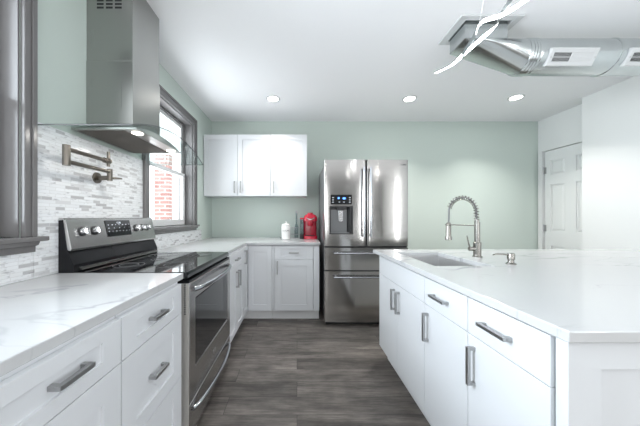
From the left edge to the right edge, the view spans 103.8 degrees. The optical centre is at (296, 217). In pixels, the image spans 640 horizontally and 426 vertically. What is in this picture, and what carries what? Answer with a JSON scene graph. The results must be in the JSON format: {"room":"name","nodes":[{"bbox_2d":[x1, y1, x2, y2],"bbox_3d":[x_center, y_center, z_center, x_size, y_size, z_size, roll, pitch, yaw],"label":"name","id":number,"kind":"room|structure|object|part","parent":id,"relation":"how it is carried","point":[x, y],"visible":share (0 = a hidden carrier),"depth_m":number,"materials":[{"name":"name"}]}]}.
{"room":"kitchen","nodes":[
{"label":"kitchen","id":0,"kind":"room"},
{"bbox_2d":[0,0,211,285],"bbox_3d":[-1.315,-0.097,0.215,0.169,2.594,7.230,0,0,0],"label":"wall","id":1,"kind":"structure","parent":0,"point":[71,191],"depth_m":1.37,"materials":[{"name":"tile"}]},
{"bbox_2d":[0,0,48,255],"bbox_3d":[-1.294,-0.505,0.634,0.212,1.330,1.136,0,0,0],"label":"window","id":2,"kind":"structure","parent":1,"relation":"in","point":[18,18],"depth_m":1.11,"materials":[{"name":"grey plastic"}]},
{"bbox_3d":[-1.225,-0.541,0.634,0.030,1.258,1.068,0,0,0],"label":"casing","id":3,"kind":"part","parent":2,"relation":"part of","materials":[{"name":"grey wood"}]},
{"bbox_2d":[62,144,121,183],"bbox_3d":[-1.168,-0.304,1.409,0.125,0.191,0.357,0,0,0],"label":"pot filler","id":4,"kind":"object","parent":1,"relation":"attached to","point":[97,178],"visible":1,"depth_m":1.39,"materials":[{"name":"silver metal"}]},
{"bbox_3d":[-1.150,-0.310,1.247,0.033,0.103,0.033,0,0,0],"label":"elbow post","id":5,"kind":"part","parent":4,"relation":"part of","materials":[{"name":"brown metal"}]},
{"bbox_3d":[-1.150,-0.343,1.383,0.021,0.020,0.265,0,0,0],"label":"arm","id":6,"kind":"part","parent":4,"relation":"part of","materials":[{"name":"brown metal"}]},
{"bbox_3d":[-1.150,-0.280,1.393,0.021,0.020,0.286,0,0,0],"label":"arm","id":7,"kind":"part","parent":4,"relation":"part of","materials":[{"name":"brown metal"}]},
{"bbox_3d":[-1.150,-0.355,1.512,0.031,0.090,0.045,0,0,0],"label":"spout","id":8,"kind":"part","parent":4,"relation":"part of","materials":[{"name":"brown metal"}]},
{"bbox_2d":[38,0,202,163],"bbox_3d":[-1.005,-0.911,1.615,0.468,0.963,0.897,0,0,0],"label":"range hood","id":9,"kind":"object","parent":1,"relation":"attached to","point":[123,88],"visible":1,"depth_m":1.47,"materials":[{"name":"metal"}]},
{"bbox_2d":[131,131,143,135],"bbox_3d":[-0.908,-0.478,1.424,0.060,0.004,0.060,0,0,0],"label":"hood light","id":10,"kind":"object","parent":9,"relation":"attached to","point":[135,133],"depth_m":1.42,"materials":[{"name":"white glass"}]},
{"bbox_2d":[142,84,199,234],"bbox_3d":[-1.294,-0.512,2.518,0.212,1.325,1.081,0,0,0],"label":"window","id":11,"kind":"structure","parent":1,"relation":"in","point":[168,111],"depth_m":2.86,"materials":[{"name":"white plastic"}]},
{"bbox_3d":[-1.359,-0.772,2.518,0.025,0.604,0.843,0,0,0],"label":"sash","id":12,"kind":"part","parent":11,"relation":"part of","materials":[{"name":"white plastic"}]},
{"bbox_3d":[-1.333,-0.213,2.518,0.025,0.594,0.843,0,0,0],"label":"sash","id":13,"kind":"part","parent":11,"relation":"part of","materials":[{"name":"white plastic"}]},
{"bbox_2d":[196,301,429,425],"bbox_3d":[1.130,1.250,0.215,5.140,0.100,7.230,0,0,0],"label":"floor","id":14,"kind":"structure","parent":0,"point":[277,372],"depth_m":1.85,"materials":[{"name":"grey wood"}]},
{"bbox_2d":[0,316,120,425],"bbox_3d":[-0.885,0.758,0.578,0.679,0.884,0.464,0,0,0],"label":"base cabinet","id":15,"kind":"object","parent":14,"relation":"on","point":[77,382],"visible":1,"depth_m":0.64,"materials":[{"name":"white wood"}]},
{"bbox_3d":[-0.562,0.397,0.628,0.032,0.013,0.102,0,0,0],"label":"handle","id":16,"kind":"part","parent":15,"relation":"part of","materials":[{"name":"silver metal"}]},
{"bbox_3d":[-0.580,0.776,0.578,0.020,0.609,0.463,0,0,0],"label":"door","id":17,"kind":"part","parent":15,"relation":"part of","materials":[{"name":"white wood"}]},
{"bbox_2d":[58,218,231,425],"bbox_3d":[-0.858,0.601,1.673,0.745,1.198,0.779,0,0,0],"label":"electric range","id":18,"kind":"object","parent":14,"relation":"on","point":[85,245],"visible":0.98,"depth_m":1.49,"materials":[{"name":"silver metal"}]},
{"bbox_3d":[-1.197,0.088,1.675,0.068,0.173,0.776,0,0,0],"label":"control panel","id":19,"kind":"part","parent":18,"relation":"part of","materials":[{"name":"metal"}]},
{"bbox_3d":[-1.140,0.269,1.675,0.020,0.013,0.714,0,0,0],"label":"trim","id":20,"kind":"part","parent":18,"relation":"part of","materials":[{"name":"metal"}]},
{"bbox_2d":[74,252,228,279],"bbox_3d":[-0.857,0.301,1.675,0.587,0.040,0.774,0,0,0],"label":"cooktop","id":21,"kind":"object","parent":18,"relation":"in","point":[193,265],"depth_m":1.53,"materials":[{"name":"black glass"}]},
{"bbox_3d":[-0.578,0.362,1.675,0.043,0.076,0.770,0,0,0],"label":"rail","id":22,"kind":"part","parent":18,"relation":"part of","materials":[{"name":"metal"}]},
{"bbox_3d":[-0.576,0.651,1.675,0.046,0.627,0.772,0,0,0],"label":"oven door","id":23,"kind":"part","parent":18,"relation":"part of","materials":[{"name":"metal"}]},
{"bbox_3d":[-0.576,1.058,1.675,0.046,0.173,0.772,0,0,0],"label":"storage drawer","id":24,"kind":"part","parent":18,"relation":"part of","materials":[{"name":"metal"}]},
{"bbox_3d":[-0.529,1.015,1.675,0.067,0.022,0.704,0,0,0],"label":"drawer handle","id":25,"kind":"part","parent":18,"relation":"part of","materials":[{"name":"metal"}]},
{"bbox_3d":[-0.524,0.382,1.675,0.077,0.026,0.698,0,0,0],"label":"door handle","id":26,"kind":"part","parent":18,"relation":"part of","materials":[{"name":"metal"}]},
{"bbox_2d":[115,282,180,425],"bbox_3d":[-0.885,0.758,1.024,0.679,0.884,0.420,0,0,0],"label":"base cabinet","id":27,"kind":"object","parent":14,"relation":"on","point":[150,362],"visible":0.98,"depth_m":0.99,"materials":[{"name":"white wood"}]},
{"bbox_3d":[-0.580,0.398,1.024,0.020,0.142,0.419,0,0,0],"label":"drawer","id":28,"kind":"part","parent":27,"relation":"part of","materials":[{"name":"white wood"}]},
{"bbox_3d":[-0.562,0.625,1.022,0.032,0.013,0.100,0,0,0],"label":"handle","id":29,"kind":"part","parent":27,"relation":"part of","materials":[{"name":"silver metal"}]},
{"bbox_3d":[-0.562,0.397,1.022,0.032,0.013,0.100,0,0,0],"label":"handle","id":30,"kind":"part","parent":27,"relation":"part of","materials":[{"name":"silver metal"}]},
{"bbox_3d":[-0.580,0.931,1.024,0.020,0.299,0.419,0,0,0],"label":"drawer","id":31,"kind":"part","parent":27,"relation":"part of","materials":[{"name":"white wood"}]},
{"bbox_2d":[227,248,242,342],"bbox_3d":[-0.881,0.758,2.374,0.687,0.884,0.563,0,0,0],"label":"base cabinet","id":32,"kind":"object","parent":14,"relation":"on","point":[236,257],"visible":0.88,"depth_m":2.33,"materials":[{"name":"white wood"}]},
{"bbox_3d":[-0.580,0.776,2.233,0.020,0.609,0.280,0,0,0],"label":"door","id":33,"kind":"part","parent":32,"relation":"part of","materials":[{"name":"white wood"}]},
{"bbox_3d":[-0.580,0.398,2.374,0.020,0.142,0.562,0,0,0],"label":"drawer","id":34,"kind":"part","parent":32,"relation":"part of","materials":[{"name":"white wood"}]},
{"bbox_3d":[-0.554,0.580,2.337,0.032,0.150,0.013,0,0,0],"label":"handle","id":35,"kind":"part","parent":32,"relation":"part of","materials":[{"name":"silver metal"}]},
{"bbox_3d":[-0.580,0.776,2.516,0.020,0.609,0.280,0,0,0],"label":"door","id":36,"kind":"part","parent":32,"relation":"part of","materials":[{"name":"white wood"}]},
{"bbox_2d":[241,245,272,318],"bbox_3d":[-0.758,0.758,3.144,0.933,0.884,0.969,0,0,0],"label":"base cabinet","id":37,"kind":"object","parent":14,"relation":"on","point":[257,259],"visible":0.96,"depth_m":2.90,"materials":[{"name":"white wood"}]},
{"bbox_2d":[157,237,319,253],"bbox_3d":[-0.481,0.300,2.858,1.498,0.030,1.541,0,0,0],"label":"countertop","id":38,"kind":"structure","parent":37,"relation":"on","point":[213,244],"depth_m":2.87,"materials":[{"name":"stone"}]},
{"bbox_2d":[281,221,289,239],"bbox_3d":[-0.146,0.168,3.268,0.118,0.234,0.121,0,0,0],"label":"canister","id":39,"kind":"object","parent":38,"relation":"on","point":[285,228],"visible":1,"depth_m":3.22,"materials":[{"name":"white ceramic"}]},
{"bbox_2d":[291,227,299,237],"bbox_3d":[-0.025,0.210,3.450,0.124,0.146,0.105,0,0,0],"label":"wire rack","id":40,"kind":"object","parent":38,"relation":"on","point":[291,227],"visible":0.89,"depth_m":3.40,"materials":[{"name":"silver metal"}]},
{"bbox_2d":[300,213,316,238],"bbox_3d":[0.156,0.110,3.392,0.230,0.350,0.276,0,0,0],"label":"coffee maker","id":41,"kind":"object","parent":38,"relation":"on","point":[309,220],"visible":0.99,"depth_m":3.32,"materials":[{"name":"red plastic"}]},
{"bbox_3d":[-0.580,0.704,2.779,0.020,0.757,0.234,0,0,0],"label":"door","id":42,"kind":"part","parent":37,"relation":"part of","materials":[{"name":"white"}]},
{"bbox_3d":[-0.429,0.704,2.910,0.273,0.757,0.020,0,0,0],"label":"door","id":43,"kind":"part","parent":37,"relation":"part of","materials":[{"name":"white wood"}]},
{"bbox_2d":[272,245,318,318],"bbox_3d":[-0.015,0.758,3.248,0.548,0.884,0.760,0,0,0],"label":"base cabinet","id":44,"kind":"object","parent":14,"relation":"on","point":[295,268],"visible":1,"depth_m":2.90,"materials":[{"name":"white wood"}]},
{"bbox_3d":[-0.037,0.407,2.910,0.447,0.162,0.020,0,0,0],"label":"drawer","id":45,"kind":"part","parent":44,"relation":"part of","materials":[{"name":"white wood"}]},
{"bbox_3d":[-0.037,0.786,2.910,0.447,0.589,0.020,0,0,0],"label":"door","id":46,"kind":"part","parent":44,"relation":"part of","materials":[{"name":"white wood"}]},
{"bbox_2d":[319,159,407,323],"bbox_3d":[0.770,0.278,3.147,0.936,1.840,0.906,0,0,0],"label":"refrigerator","id":47,"kind":"object","parent":14,"relation":"on","point":[363,204],"visible":0.93,"depth_m":2.77,"materials":[{"name":"grey metal"}]},
{"bbox_3d":[0.490,0.030,2.775,0.260,0.312,0.020,0,0,0],"label":"dispenser frame","id":48,"kind":"part","parent":47,"relation":"part of","materials":[{"name":"black plastic"}]},
{"bbox_3d":[0.532,-0.162,2.800,0.460,0.960,0.070,0,0,0],"label":"door","id":49,"kind":"part","parent":47,"relation":"part of","materials":[{"name":"metal"}]},
{"bbox_3d":[0.770,0.878,2.800,0.936,0.563,0.070,0,0,0],"label":"freezer drawer","id":50,"kind":"part","parent":47,"relation":"part of","materials":[{"name":"metal"}]},
{"bbox_3d":[0.770,0.392,2.740,0.740,0.020,0.062,0,0,0],"label":"drawer handle","id":51,"kind":"part","parent":47,"relation":"part of","materials":[{"name":"metal"}]},
{"bbox_3d":[0.770,0.655,2.740,0.740,0.020,0.062,0,0,0],"label":"drawer handle","id":52,"kind":"part","parent":47,"relation":"part of","materials":[{"name":"metal"}]},
{"bbox_3d":[0.732,-0.168,2.731,0.022,0.766,0.076,0,0,0],"label":"door handle","id":53,"kind":"part","parent":47,"relation":"part of","materials":[{"name":"metal"}]},
{"bbox_3d":[0.770,0.460,2.800,0.936,0.246,0.070,0,0,0],"label":"freezer drawer","id":54,"kind":"part","parent":47,"relation":"part of","materials":[{"name":"metal"}]},
{"bbox_3d":[0.804,-0.168,2.731,0.022,0.766,0.076,0,0,0],"label":"door handle","id":55,"kind":"part","parent":47,"relation":"part of","materials":[{"name":"metal"}]},
{"bbox_3d":[1.006,-0.162,2.800,0.464,0.960,0.070,0,0,0],"label":"door","id":56,"kind":"part","parent":47,"relation":"part of","materials":[{"name":"metal"}]},
{"bbox_2d":[379,256,431,425],"bbox_3d":[0.984,0.758,1.750,0.632,0.884,0.751,0,0,0],"label":"base cabinet","id":57,"kind":"object","parent":14,"relation":"on","point":[402,303],"visible":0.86,"depth_m":1.64,"materials":[{"name":"white wood"}]},
{"bbox_3d":[0.710,0.776,1.938,0.020,0.609,0.373,0,0,0],"label":"door","id":58,"kind":"part","parent":57,"relation":"part of","materials":[{"name":"white wood"}]},
{"bbox_3d":[0.684,0.585,1.788,0.032,0.150,0.013,0,0,0],"label":"handle","id":59,"kind":"part","parent":57,"relation":"part of","materials":[{"name":"silver metal"}]},
{"bbox_3d":[0.684,0.585,1.708,0.032,0.150,0.013,0,0,0],"label":"handle","id":60,"kind":"part","parent":57,"relation":"part of","materials":[{"name":"silver metal"}]},
{"bbox_3d":[0.710,0.398,1.750,0.020,0.142,0.750,0,0,0],"label":"false drawer","id":61,"kind":"part","parent":57,"relation":"part of","materials":[{"name":"white wood"}]},
{"bbox_3d":[0.710,0.776,1.562,0.020,0.609,0.374,0,0,0],"label":"door","id":62,"kind":"part","parent":57,"relation":"part of","materials":[{"name":"white wood"}]},
{"bbox_2d":[422,277,468,425],"bbox_3d":[0.984,0.758,1.199,0.632,0.884,0.346,0,0,0],"label":"base cabinet","id":63,"kind":"object","parent":14,"relation":"on","point":[445,332],"visible":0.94,"depth_m":1.19,"materials":[{"name":"white wood"}]},
{"bbox_3d":[0.684,0.585,1.335,0.032,0.150,0.013,0,0,0],"label":"handle","id":64,"kind":"part","parent":63,"relation":"part of","materials":[{"name":"silver metal"}]},
{"bbox_3d":[0.684,0.397,1.215,0.032,0.013,0.125,0,0,0],"label":"handle","id":65,"kind":"part","parent":63,"relation":"part of","materials":[{"name":"silver metal"}]},
{"bbox_3d":[0.710,0.398,1.199,0.020,0.142,0.345,0,0,0],"label":"drawer","id":66,"kind":"part","parent":63,"relation":"part of","materials":[{"name":"white wood"}]},
{"bbox_2d":[465,297,555,425],"bbox_3d":[0.984,0.758,0.857,0.632,0.884,0.334,0,0,0],"label":"base cabinet","id":67,"kind":"object","parent":14,"relation":"on","point":[510,363],"visible":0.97,"depth_m":0.83,"materials":[{"name":"white wood"}]},
{"bbox_3d":[0.684,0.585,0.986,0.032,0.150,0.013,0,0,0],"label":"handle","id":68,"kind":"part","parent":67,"relation":"part of","materials":[{"name":"silver metal"}]},
{"bbox_3d":[0.684,0.397,0.874,0.032,0.013,0.125,0,0,0],"label":"handle","id":69,"kind":"part","parent":67,"relation":"part of","materials":[{"name":"silver metal"}]},
{"bbox_3d":[0.710,0.398,0.857,0.020,0.142,0.333,0,0,0],"label":"drawer","id":70,"kind":"part","parent":67,"relation":"part of","materials":[{"name":"white wood"}]},
{"bbox_3d":[0.710,0.776,0.857,0.020,0.609,0.333,0,0,0],"label":"door","id":71,"kind":"part","parent":67,"relation":"part of","materials":[{"name":"white wood"}]},
{"bbox_2d":[556,337,639,425],"bbox_3d":[1.681,0.758,0.666,1.963,0.884,0.043,0,0,0],"label":"island end panel","id":72,"kind":"object","parent":14,"relation":"on","point":[598,384],"visible":0.94,"depth_m":0.65,"materials":[{"name":"white wood"}]},
{"bbox_3d":[-0.898,0.758,0.047,0.655,0.884,0.591,0,0,0],"label":"base cabinet","id":73,"kind":"object","parent":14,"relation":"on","visible":0},
{"bbox_2d":[0,273,182,376],"bbox_3d":[-0.907,0.300,0.517,0.648,0.030,1.535,0,0,0],"label":"countertop","id":74,"kind":"structure","parent":73,"relation":"on","point":[39,315],"depth_m":0.83,"materials":[{"name":"stone"}]},
{"bbox_3d":[1.990,0.758,1.408,1.340,0.884,1.434,0,0,0],"label":"cabinet","id":75,"kind":"object","parent":14,"relation":"on","visible":0},
{"bbox_2d":[373,249,639,342],"bbox_3d":[1.815,0.300,1.430,2.270,0.030,1.610,0,0,0],"label":"countertop","id":76,"kind":"structure","parent":75,"relation":"on","point":[570,295],"depth_m":1.08,"materials":[{"name":"stone"}]},
{"bbox_2d":[408,256,473,265],"bbox_3d":[0.987,0.423,1.762,0.370,0.216,0.609,0,0,0],"label":"sink","id":77,"kind":"object","parent":76,"relation":"in","point":[433,260],"visible":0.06,"depth_m":2.04,"materials":[{"name":"metal"}]},
{"bbox_2d":[445,195,482,257],"bbox_3d":[1.206,0.062,1.810,0.261,0.445,0.062,0,0,0],"label":"kitchen faucet","id":78,"kind":"object","parent":76,"relation":"on","point":[477,245],"visible":1,"depth_m":1.80,"materials":[{"name":"silver metal"}]},
{"bbox_3d":[1.190,0.056,1.810,0.230,0.014,0.050,0,0,0],"label":"holder arm","id":79,"kind":"part","parent":78,"relation":"part of","materials":[{"name":"silver metal"}]},
{"bbox_3d":[1.256,0.186,1.810,0.060,0.113,0.032,0,0,0],"label":"lever","id":80,"kind":"part","parent":78,"relation":"part of","materials":[{"name":"silver metal"}]},
{"bbox_2d":[493,253,516,264],"bbox_3d":[1.264,0.250,1.526,0.135,0.069,0.052,0,0,0],"label":"soap dispenser","id":81,"kind":"object","parent":76,"relation":"on","point":[510,256],"visible":1,"depth_m":1.51,"materials":[{"name":"silver metal"}]},
{"bbox_2d":[212,121,537,248],"bbox_3d":[1.230,-0.097,3.730,4.940,2.594,0.200,0,0,0],"label":"wall","id":82,"kind":"structure","parent":0,"point":[494,164],"depth_m":3.63,"materials":[{"name":"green paint"}]},
{"bbox_2d":[204,135,271,197],"bbox_3d":[-0.794,-0.691,3.448,0.878,0.813,0.360,0,0,0],"label":"upper cabinet","id":83,"kind":"object","parent":82,"relation":"attached to","point":[235,166],"visible":1,"depth_m":3.31,"materials":[{"name":"white wood"}]},
{"bbox_3d":[-1.010,-0.691,3.310,0.446,0.810,0.020,0,0,0],"label":"door","id":84,"kind":"part","parent":83,"relation":"part of","materials":[{"name":"white wood"}]},
{"bbox_3d":[-0.570,-0.691,3.310,0.428,0.810,0.020,0,0,0],"label":"door","id":85,"kind":"part","parent":83,"relation":"part of","materials":[{"name":"white wood"}]},
{"bbox_2d":[270,135,306,197],"bbox_3d":[-0.110,-0.691,3.448,0.482,0.813,0.360,0,0,0],"label":"upper cabinet","id":86,"kind":"object","parent":82,"relation":"attached to","point":[288,153],"visible":1,"depth_m":3.31,"materials":[{"name":"white wood"}]},
{"bbox_2d":[146,0,639,120],"bbox_3d":[1.130,-1.519,0.215,5.140,0.250,7.230,0,0,0],"label":"ceiling","id":87,"kind":"structure","parent":0,"point":[324,60],"depth_m":2.22,"materials":[{"name":"white paint"}]},
{"bbox_2d":[266,95,279,101],"bbox_3d":[-0.280,-1.390,2.930,0.160,0.007,0.160,0,0,0],"label":"recessed light","id":88,"kind":"object","parent":87,"relation":"in","point":[272,98],"visible":1,"depth_m":2.91,"materials":[{"name":"white"}]},
{"bbox_2d":[402,95,416,101],"bbox_3d":[1.320,-1.390,2.930,0.160,0.007,0.160,0,0,0],"label":"recessed light","id":89,"kind":"object","parent":87,"relation":"in","point":[411,97],"visible":1,"depth_m":2.91,"materials":[{"name":"white glass"}]},
{"bbox_2d":[435,0,527,72],"bbox_3d":[0.910,-1.137,0.988,0.106,0.513,1.142,0,0,0],"label":"pendant","id":90,"kind":"object","parent":87,"relation":"hanging from","point":[504,12],"visible":1,"depth_m":1.19,"materials":[{"name":"white"}]},
{"bbox_2d":[438,14,524,44],"bbox_3d":[1.347,-1.388,1.859,0.437,0.012,0.293,0,0,0],"label":"trim","id":91,"kind":"structure","parent":87,"relation":"attached to","point":[515,18],"depth_m":1.75,"materials":[{"name":"grey"}]},
{"bbox_2d":[507,94,524,100],"bbox_3d":[2.540,-1.390,2.900,0.160,0.007,0.160,0,0,0],"label":"recessed light","id":92,"kind":"object","parent":87,"relation":"in","point":[518,96],"visible":1,"depth_m":2.89,"materials":[{"name":"white"}]},
{"bbox_2d":[450,20,639,76],"bbox_3d":[2.260,-1.319,1.853,2.138,0.510,0.260,0,0,0],"label":"air duct","id":93,"kind":"object","parent":87,"relation":"hanging from","point":[592,57],"visible":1,"depth_m":1.77,"materials":[{"name":"grey metal"}]},
{"bbox_2d":[543,47,600,65],"bbox_3d":[1.930,-1.129,1.759,0.336,0.105,0.072,0,0,0],"label":"air register","id":94,"kind":"object","parent":93,"relation":"attached to","point":[555,56],"depth_m":1.75,"materials":[{"name":"white plastic"}]},
{"bbox_2d":[620,47,639,65],"bbox_3d":[2.483,-1.129,1.759,0.336,0.105,0.072,0,0,0],"label":"air register","id":95,"kind":"object","parent":93,"relation":"attached to","point":[631,57],"depth_m":1.75,"materials":[{"name":"white plastic"}]},
{"bbox_2d":[538,104,581,248],"bbox_3d":[3.600,-0.097,3.275,0.200,2.594,0.710,0,0,0],"label":"wall","id":96,"kind":"structure","parent":0,"point":[563,129],"depth_m":3.35,"materials":[{"name":"white paint"}]},
{"bbox_2d":[538,151,542,248],"bbox_3d":[3.493,0.128,3.587,0.015,2.145,0.060,0,0,0],"label":"trim","id":97,"kind":"structure","parent":96,"relation":"attached to","point":[540,154],"depth_m":3.58,"materials":[{"name":"white wood"}]},
{"bbox_2d":[543,142,581,248],"bbox_3d":[3.522,0.133,3.204,0.064,2.115,0.687,0,0,0],"label":"door","id":98,"kind":"structure","parent":96,"relation":"in","point":[562,171],"depth_m":3.29,"materials":[{"name":"white wood"}]},
{"bbox_2d":[582,76,639,250],"bbox_3d":[3.515,-0.097,-0.140,0.370,2.594,6.120,0,0,0],"label":"wall","id":99,"kind":"structure","parent":0,"point":[610,115],"depth_m":2.64,"materials":[{"name":"white paint"}]},
{"label":"outside","id":100,"kind":"structure","parent":0,"visible":0},
{"bbox_2d":[154,154,171,219],"bbox_3d":[-2.465,0.125,4.610,0.270,2.550,0.120,0,0,0],"label":"brick chimney","id":101,"kind":"object","parent":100,"point":[162,180],"visible":0.36,"depth_m":4.55,"materials":[{"name":"red brick"}]}
]}

